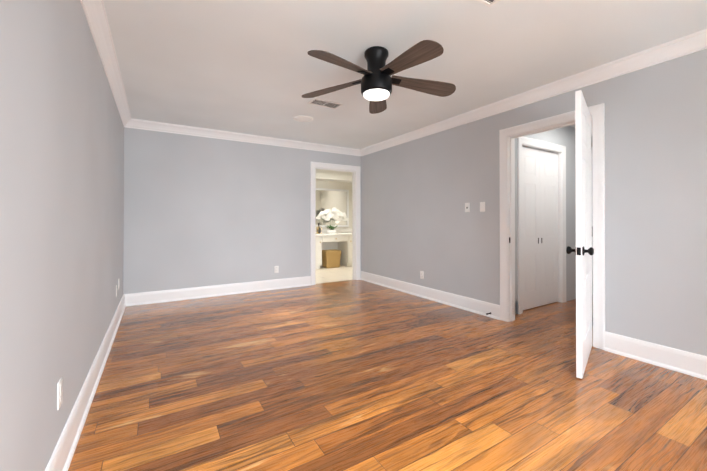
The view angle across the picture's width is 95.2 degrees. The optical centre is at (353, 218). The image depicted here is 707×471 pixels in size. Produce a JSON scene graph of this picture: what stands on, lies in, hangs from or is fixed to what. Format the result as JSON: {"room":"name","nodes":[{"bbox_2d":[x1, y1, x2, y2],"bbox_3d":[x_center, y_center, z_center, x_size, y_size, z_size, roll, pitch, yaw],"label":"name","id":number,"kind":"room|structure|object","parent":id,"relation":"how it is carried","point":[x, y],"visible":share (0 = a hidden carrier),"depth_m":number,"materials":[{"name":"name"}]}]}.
{"room":"empty bedroom","nodes":[
{"label":"empty bedroom","id":0,"kind":"room"},
{"bbox_2d":[0,0,123,470],"bbox_3d":[-1.197,-0.095,1.150,0.120,2.440,7.320,0,0,-31],"label":"wall","id":1,"kind":"structure","parent":0,"point":[61,196],"depth_m":1.30,"materials":[{"name":"grey paint"}]},
{"bbox_2d":[57,377,62,409],"bbox_3d":[-1.288,0.766,1.418,0.008,0.115,0.070,0,0,-31],"label":"electrical outlet","id":2,"kind":"object","parent":1,"relation":"attached to","point":[59,392],"visible":1,"depth_m":1.40,"materials":[{"name":"white plastic"}]},
{"bbox_2d":[45,294,128,470],"bbox_3d":[-1.133,1.045,1.183,0.028,0.160,7.080,0,0,-31],"label":"baseboard","id":3,"kind":"structure","parent":1,"relation":"attached to","point":[62,455],"depth_m":1.81,"materials":[{"name":"white wood"}]},
{"bbox_2d":[80,0,131,127],"bbox_3d":[-1.109,-1.261,1.210,0.086,0.108,7.080,0,0,-31],"label":"crown molding","id":4,"kind":"structure","parent":1,"relation":"attached to","point":[96,16],"depth_m":2.41,"materials":[{"name":"white wood"}]},
{"bbox_2d":[123,127,360,293],"bbox_3d":[-0.411,-0.071,5.849,6.120,2.440,0.120,0,0,-31],"label":"wall","id":5,"kind":"structure","parent":0,"point":[201,211],"depth_m":4.76,"materials":[{"name":"grey paint"}]},
{"bbox_2d":[129,276,310,305],"bbox_3d":[-1.847,1.064,4.879,2.605,0.160,0.028,0,0,-31],"label":"baseboard","id":6,"kind":"structure","parent":5,"relation":"attached to","point":[142,298],"depth_m":4.75,"materials":[{"name":"white wood"}]},
{"bbox_2d":[132,118,359,155],"bbox_3d":[-1.407,-1.241,5.126,3.480,0.108,0.086,0,0,-31],"label":"crown molding","id":7,"kind":"structure","parent":5,"relation":"attached to","point":[136,123],"depth_m":4.89,"materials":[{"name":"white wood"}]},
{"bbox_2d":[274,266,278,272],"bbox_3d":[-1.254,0.826,5.255,0.070,0.115,0.008,0,0,-31],"label":"electrical outlet","id":8,"kind":"object","parent":5,"relation":"attached to","point":[276,269],"visible":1,"depth_m":5.25,"materials":[{"name":"white plastic"}]},
{"bbox_2d":[310,161,359,284],"bbox_3d":[-0.341,0.081,5.891,1.015,2.135,0.160,0,0,-31],"label":"door frame","id":9,"kind":"structure","parent":5,"relation":"attached to","point":[355,170],"depth_m":6.02,"materials":[{"name":"white wood"}]},
{"bbox_2d":[315,265,352,283],"bbox_3d":[-0.615,1.194,6.972,2.790,0.080,2.140,0,0,-31],"label":"floor","id":10,"kind":"structure","parent":0,"point":[327,275],"depth_m":6.67,"materials":[{"name":"beige tile"}]},
{"bbox_2d":[322,249,340,267],"bbox_3d":[-0.534,0.952,7.714,0.408,0.408,0.318,0,0,-31],"label":"wicker basket","id":11,"kind":"object","parent":10,"relation":"on","point":[331,258],"visible":0.94,"depth_m":7.59,"materials":[{"name":"brown wicker"}]},
{"bbox_2d":[315,233,351,268],"bbox_3d":[-0.618,0.778,7.742,1.746,0.760,0.580,0,0,-31],"label":"bathroom vanity","id":12,"kind":"object","parent":10,"relation":"on","point":[340,239],"depth_m":7.77,"materials":[{"name":"white paint"}]},
{"bbox_2d":[316,233,338,236],"bbox_3d":[-0.629,0.377,7.742,1.766,0.042,0.572,0,0,-31],"label":"countertop","id":13,"kind":"structure","parent":12,"relation":"on","point":[323,234],"depth_m":7.46,"materials":[{"name":"white stone"}]},
{"bbox_2d":[316,223,321,233],"bbox_3d":[-0.828,0.228,7.679,0.150,0.256,0.150,0,0,-31],"label":"bottle","id":14,"kind":"object","parent":13,"relation":"on","point":[318,230],"visible":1,"depth_m":7.64,"materials":[{"name":"brown glass"}]},
{"bbox_2d":[316,207,348,233],"bbox_3d":[-0.502,0.038,7.824,0.911,0.636,0.322,0,0,-31],"label":"potted plant","id":15,"kind":"object","parent":13,"relation":"on","point":[334,213],"visible":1,"depth_m":7.78,"materials":[{"name":"white plant"}]},
{"bbox_2d":[316,180,351,228],"bbox_3d":[-1.142,-0.061,7.840,2.790,2.440,0.120,0,0,-31],"label":"wall","id":16,"kind":"structure","parent":0,"point":[334,185],"depth_m":8.27,"materials":[{"name":"beige paint"}]},
{"bbox_2d":[316,188,348,226],"bbox_3d":[-0.774,-0.270,7.977,1.520,0.960,0.029,0,0,-31],"label":"bathroom mirror","id":17,"kind":"object","parent":16,"relation":"attached to","point":[337,199],"visible":0.48,"depth_m":8.12,"materials":[{"name":"white mirror"}]},
{"bbox_2d":[316,169,351,182],"bbox_3d":[-1.014,-1.112,7.636,2.550,0.339,0.369,0,0,-31],"label":"crown molding","id":18,"kind":"structure","parent":16,"relation":"attached to","point":[332,175],"depth_m":7.80,"materials":[{"name":"white paint"}]},
{"bbox_2d":[316,229,351,232],"bbox_3d":[-0.773,0.309,7.978,1.766,0.098,0.020,0,0,-31],"label":"backsplash","id":19,"kind":"structure","parent":16,"relation":"attached to","point":[322,230],"depth_m":8.22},
{"bbox_2d":[68,280,706,470],"bbox_3d":[1.430,1.173,2.714,6.240,0.080,7.260,0,0,-31],"label":"floor","id":20,"kind":"structure","parent":0,"point":[354,375],"depth_m":2.09,"materials":[{"name":"brown wood"}]},
{"bbox_2d":[103,0,706,148],"bbox_3d":[0.872,-1.343,3.639,6.240,0.080,9.400,0,0,-31],"label":"ceiling","id":21,"kind":"structure","parent":0,"point":[252,67],"depth_m":2.53,"materials":[{"name":"white paint"}]},
{"bbox_2d":[293,115,312,121],"bbox_3d":[-0.654,-1.294,4.192,0.264,0.012,0.264,0,0,-31],"label":"ceiling vent","id":22,"kind":"object","parent":21,"relation":"in","point":[301,118],"visible":0.98,"depth_m":4.18,"materials":[{"name":"white plastic"}]},
{"bbox_2d":[307,98,342,108],"bbox_3d":[-0.317,-1.298,3.648,0.360,0.009,0.185,0,0,-31],"label":"ceiling vent","id":23,"kind":"object","parent":21,"relation":"in","point":[324,103],"visible":0.98,"depth_m":3.64,"materials":[{"name":"white plastic"}]},
{"bbox_2d":[302,40,455,113],"bbox_3d":[0.204,-1.124,2.489,1.288,0.368,1.241,0,0,-31],"label":"fan","id":24,"kind":"object","parent":21,"relation":"attached to","point":[376,81],"visible":1,"depth_m":2.45,"materials":[{"name":"brown wood"}]},
{"bbox_2d":[477,0,499,6],"bbox_3d":[0.758,-1.308,1.737,0.402,0.009,0.352,0,0,-31],"label":"ceiling vent","id":25,"kind":"object","parent":21,"relation":"in","point":[489,3],"visible":1,"depth_m":1.95,"materials":[{"name":"white plastic"}]},
{"bbox_2d":[361,49,706,355],"bbox_3d":[2.044,-0.085,3.131,0.120,2.440,7.080,0,0,-31],"label":"wall","id":26,"kind":"structure","parent":0,"point":[416,196],"depth_m":2.73,"materials":[{"name":"grey paint"}]},
{"bbox_2d":[420,271,423,278],"bbox_3d":[0.999,0.823,4.714,0.008,0.115,0.070,0,0,-31],"label":"electrical outlet","id":27,"kind":"object","parent":26,"relation":"attached to","point":[421,274],"visible":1,"depth_m":4.71,"materials":[{"name":"white plastic"}]},
{"bbox_2d":[360,271,499,319],"bbox_3d":[0.892,1.064,4.870,0.028,0.160,2.900,0,0,-31],"label":"baseboard","id":28,"kind":"structure","parent":26,"relation":"attached to","point":[480,307],"depth_m":4.42,"materials":[{"name":"white wood"}]},
{"bbox_2d":[465,203,469,211],"bbox_3d":[1.419,-0.141,4.029,0.010,0.115,0.070,0,0,-31],"label":"switch","id":29,"kind":"object","parent":26,"relation":"attached to","point":[467,207],"visible":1,"depth_m":4.02,"materials":[{"name":"white plastic"}]},
{"bbox_2d":[480,202,484,211],"bbox_3d":[1.533,-0.141,3.841,0.011,0.115,0.070,0,0,-31],"label":"rocker light switch","id":30,"kind":"object","parent":26,"relation":"attached to","point":[482,206],"visible":1,"depth_m":3.84,"materials":[{"name":"white plastic"}]},
{"bbox_2d":[360,29,706,155],"bbox_3d":[1.956,-1.251,3.083,0.086,0.108,7.080,0,0,-31],"label":"crown molding","id":31,"kind":"structure","parent":26,"relation":"attached to","point":[697,41],"depth_m":2.98,"materials":[{"name":"white wood"}]},
{"bbox_2d":[499,103,604,349],"bbox_3d":[1.970,0.068,3.251,0.160,2.135,0.995,0,0,-31],"label":"door frame","id":32,"kind":"structure","parent":26,"relation":"attached to","point":[507,136],"depth_m":3.17,"materials":[{"name":"white wood"}]},
{"bbox_2d":[566,90,593,378],"bbox_3d":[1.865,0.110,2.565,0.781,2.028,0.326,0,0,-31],"label":"bedroom door","id":33,"kind":"structure","parent":26,"relation":"in","point":[583,250],"depth_m":2.34,"materials":[{"name":"white wood"}]},
{"bbox_2d":[604,331,706,379],"bbox_3d":[2.989,1.046,1.437,0.028,0.160,3.155,0,0,-31],"label":"baseboard","id":34,"kind":"structure","parent":26,"relation":"attached to","point":[683,362],"depth_m":2.48,"materials":[{"name":"white wood"}]},
{"bbox_2d":[515,126,592,311],"bbox_3d":[2.653,-0.079,4.361,2.202,2.440,0.120,0,0,-31],"label":"wall","id":35,"kind":"structure","parent":0,"point":[563,136],"depth_m":4.50,"materials":[{"name":"grey paint"}]},
{"bbox_2d":[515,300,517,313],"bbox_3d":[1.847,1.058,3.809,0.257,0.160,0.028,0,0,-31],"label":"baseboard","id":36,"kind":"structure","parent":35,"relation":"attached to","point":[516,310],"depth_m":3.85,"materials":[{"name":"white"}]},
{"bbox_2d":[522,147,557,309],"bbox_3d":[2.411,0.120,4.199,0.905,2.020,0.033,0,0,-31],"label":"bifold closet doors","id":37,"kind":"structure","parent":35,"relation":"in","point":[540,217],"depth_m":4.19,"materials":[{"name":"white wood"}]},
{"bbox_2d":[517,137,565,313],"bbox_3d":[2.411,0.073,4.201,1.110,2.135,0.140,0,0,-31],"label":"trim","id":38,"kind":"structure","parent":35,"relation":"attached to","point":[559,150],"depth_m":4.32,"materials":[{"name":"white wood"}]}
]}

